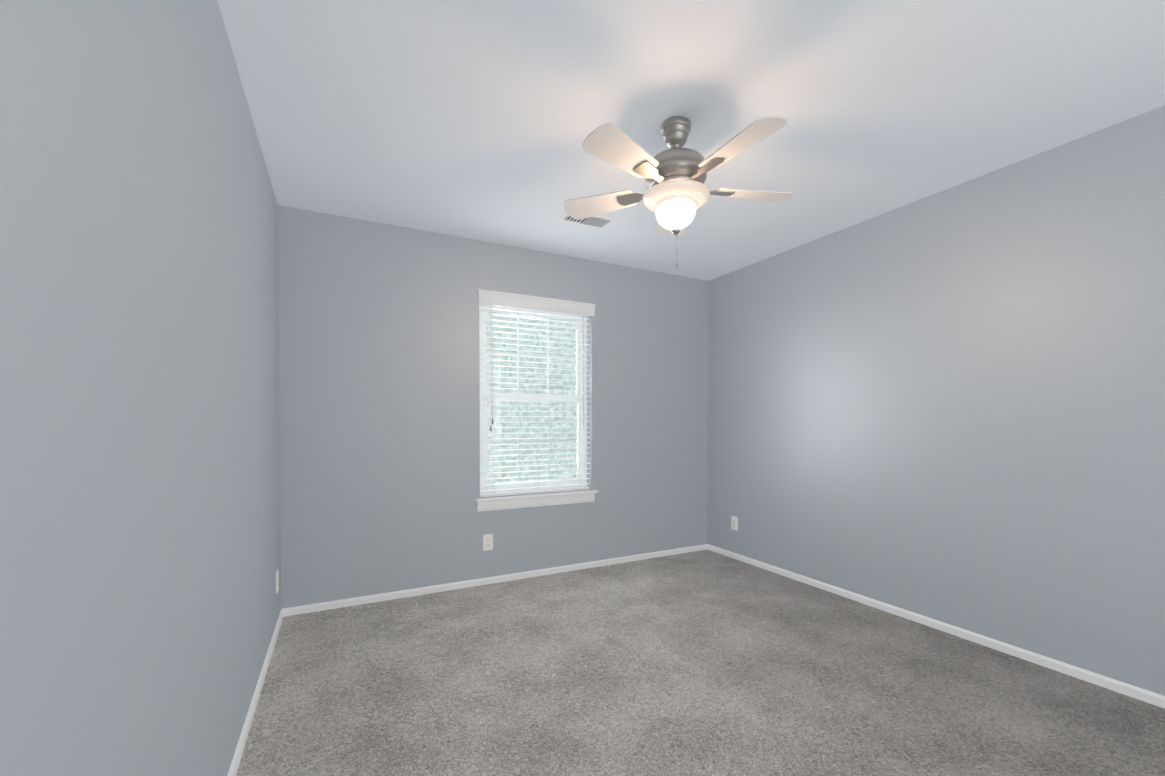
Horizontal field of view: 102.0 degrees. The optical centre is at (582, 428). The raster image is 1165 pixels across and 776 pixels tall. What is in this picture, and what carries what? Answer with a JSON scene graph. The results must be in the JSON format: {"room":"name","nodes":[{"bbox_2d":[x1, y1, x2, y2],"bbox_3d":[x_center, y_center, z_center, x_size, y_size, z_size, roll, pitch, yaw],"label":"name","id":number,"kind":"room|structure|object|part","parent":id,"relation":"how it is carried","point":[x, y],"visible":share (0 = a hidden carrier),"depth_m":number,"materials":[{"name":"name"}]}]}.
{"room":"empty bedroom","nodes":[
{"label":"empty bedroom","id":0,"kind":"room"},
{"bbox_2d":[0,0,280,775],"bbox_3d":[-0.945,-0.074,0.975,0.140,2.440,4.306,0,1,-27],"label":"wall","id":1,"kind":"structure","parent":0,"point":[140,565],"depth_m":0.83,"materials":[{"name":"paint"}]},
{"bbox_2d":[227,609,282,775],"bbox_3d":[-0.877,1.122,1.027,0.012,0.046,4.026,0,1,-27],"label":"baseboard","id":2,"kind":"structure","parent":1,"relation":"attached to","point":[235,763],"depth_m":1.88,"materials":[{"name":"white wood"}]},
{"bbox_2d":[276,569,278,593],"bbox_3d":[-1.703,0.853,2.638,0.009,0.115,0.070,0,1,-27],"label":"electrical outlet","id":3,"kind":"object","parent":1,"relation":"attached to","point":[277,580],"visible":1,"depth_m":2.62,"materials":[{"name":"white plastic"}]},
{"bbox_2d":[278,205,707,608],"bbox_3d":[-0.360,-0.111,3.612,3.300,2.440,0.140,0,1,-27],"label":"wall","id":4,"kind":"structure","parent":0,"point":[379,389],"depth_m":3.21,"materials":[{"name":"paint"}]},
{"bbox_2d":[483,534,492,550],"bbox_3d":[-0.676,0.812,3.380,0.070,0.115,0.009,0,1,-27],"label":"electrical outlet","id":5,"kind":"object","parent":4,"relation":"attached to","point":[487,541],"visible":1,"depth_m":3.38,"materials":[{"name":"white plastic"}]},
{"bbox_2d":[282,544,706,616],"bbox_3d":[-0.325,1.087,3.561,3.300,0.046,0.012,0,1,-27],"label":"baseboard","id":6,"kind":"structure","parent":4,"relation":"attached to","point":[303,609],"depth_m":3.33,"materials":[{"name":"white wood"}]},
{"bbox_2d":[479,305,586,493],"bbox_3d":[-0.373,-0.227,3.637,0.900,1.438,0.050,0,1,-27],"label":"window","id":7,"kind":"structure","parent":4,"relation":"in","point":[484,420],"depth_m":3.63,"materials":[{"name":"white plastic"}]},
{"bbox_2d":[478,289,595,496],"bbox_3d":[-0.334,-0.245,3.560,0.932,1.468,0.099,0,1,-27],"label":"window blinds","id":8,"kind":"object","parent":7,"relation":"attached to","point":[523,302],"visible":0.88,"depth_m":3.54,"materials":[{"name":"white plastic"}]},
{"bbox_2d":[475,490,597,511],"bbox_3d":[-0.336,0.539,3.575,0.970,0.092,0.115,0,1,-27],"label":"window sill","id":9,"kind":"structure","parent":4,"relation":"attached to","point":[523,501],"depth_m":3.52,"materials":[{"name":"white wood"}]},
{"bbox_2d":[217,0,1164,280],"bbox_3d":[0.587,-1.355,1.739,3.580,0.100,4.306,0,1,-27],"label":"ceiling","id":10,"kind":"structure","parent":0,"point":[481,120],"depth_m":1.88,"materials":[{"name":"white paint"}]},
{"bbox_2d":[558,213,615,229],"bbox_3d":[0.029,-1.318,2.979,0.320,0.008,0.170,0,1,-27],"label":"ceiling vent","id":11,"kind":"object","parent":10,"relation":"in","point":[600,222],"visible":0.58,"depth_m":3.00,"materials":[{"name":"white metal"}]},
{"bbox_2d":[563,116,792,267],"bbox_3d":[0.422,-1.002,2.006,1.029,0.614,0.993,0,1,-27],"label":"ceiling fan","id":12,"kind":"object","parent":10,"relation":"hanging from","point":[675,195],"visible":1,"depth_m":1.94,"materials":[{"name":"silver metal"}]},
{"bbox_3d":[0.403,-0.936,2.041,0.286,0.146,0.286,0,1,-27],"label":"lamp shade","id":13,"kind":"part","parent":12,"relation":"part of","materials":[{"name":"white glass"}]},
{"bbox_3d":[0.403,-1.109,2.038,0.258,0.124,0.258,0,1,-27],"label":"motor","id":14,"kind":"part","parent":12,"relation":"part of","materials":[{"name":"silver metal"}]},
{"bbox_2d":[236,549,1164,775],"bbox_3d":[0.587,1.185,1.775,3.580,0.100,4.306,0,1,-27],"label":"floor","id":15,"kind":"structure","parent":0,"point":[707,662],"depth_m":2.02,"materials":[{"name":"carpet"}]},
{"bbox_2d":[707,105,1164,695],"bbox_3d":[2.119,-0.096,2.538,0.140,2.440,4.306,0,1,-27],"label":"wall","id":16,"kind":"structure","parent":0,"point":[947,405],"depth_m":2.47,"materials":[{"name":"paint"}]},
{"bbox_2d":[731,516,737,530],"bbox_3d":[1.291,0.804,4.011,0.009,0.115,0.070,0,1,-27],"label":"electrical outlet","id":17,"kind":"object","parent":16,"relation":"attached to","point":[734,522],"visible":1,"depth_m":4.01,"materials":[{"name":"white plastic"}]},
{"bbox_2d":[707,544,1164,708],"bbox_3d":[2.051,1.101,2.521,0.012,0.046,4.026,0,1,-27],"label":"baseboard","id":18,"kind":"structure","parent":16,"relation":"attached to","point":[1147,696],"depth_m":2.46,"materials":[{"name":"white wood"}]},
{"label":"outside","id":19,"kind":"structure","parent":0,"visible":0},
{"bbox_2d":[487,312,576,482],"bbox_3d":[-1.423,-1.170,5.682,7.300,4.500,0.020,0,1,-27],"label":"window glass","id":20,"kind":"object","parent":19,"point":[559,421],"depth_m":6.08,"materials":[{"name":"clear glass"}]}
]}

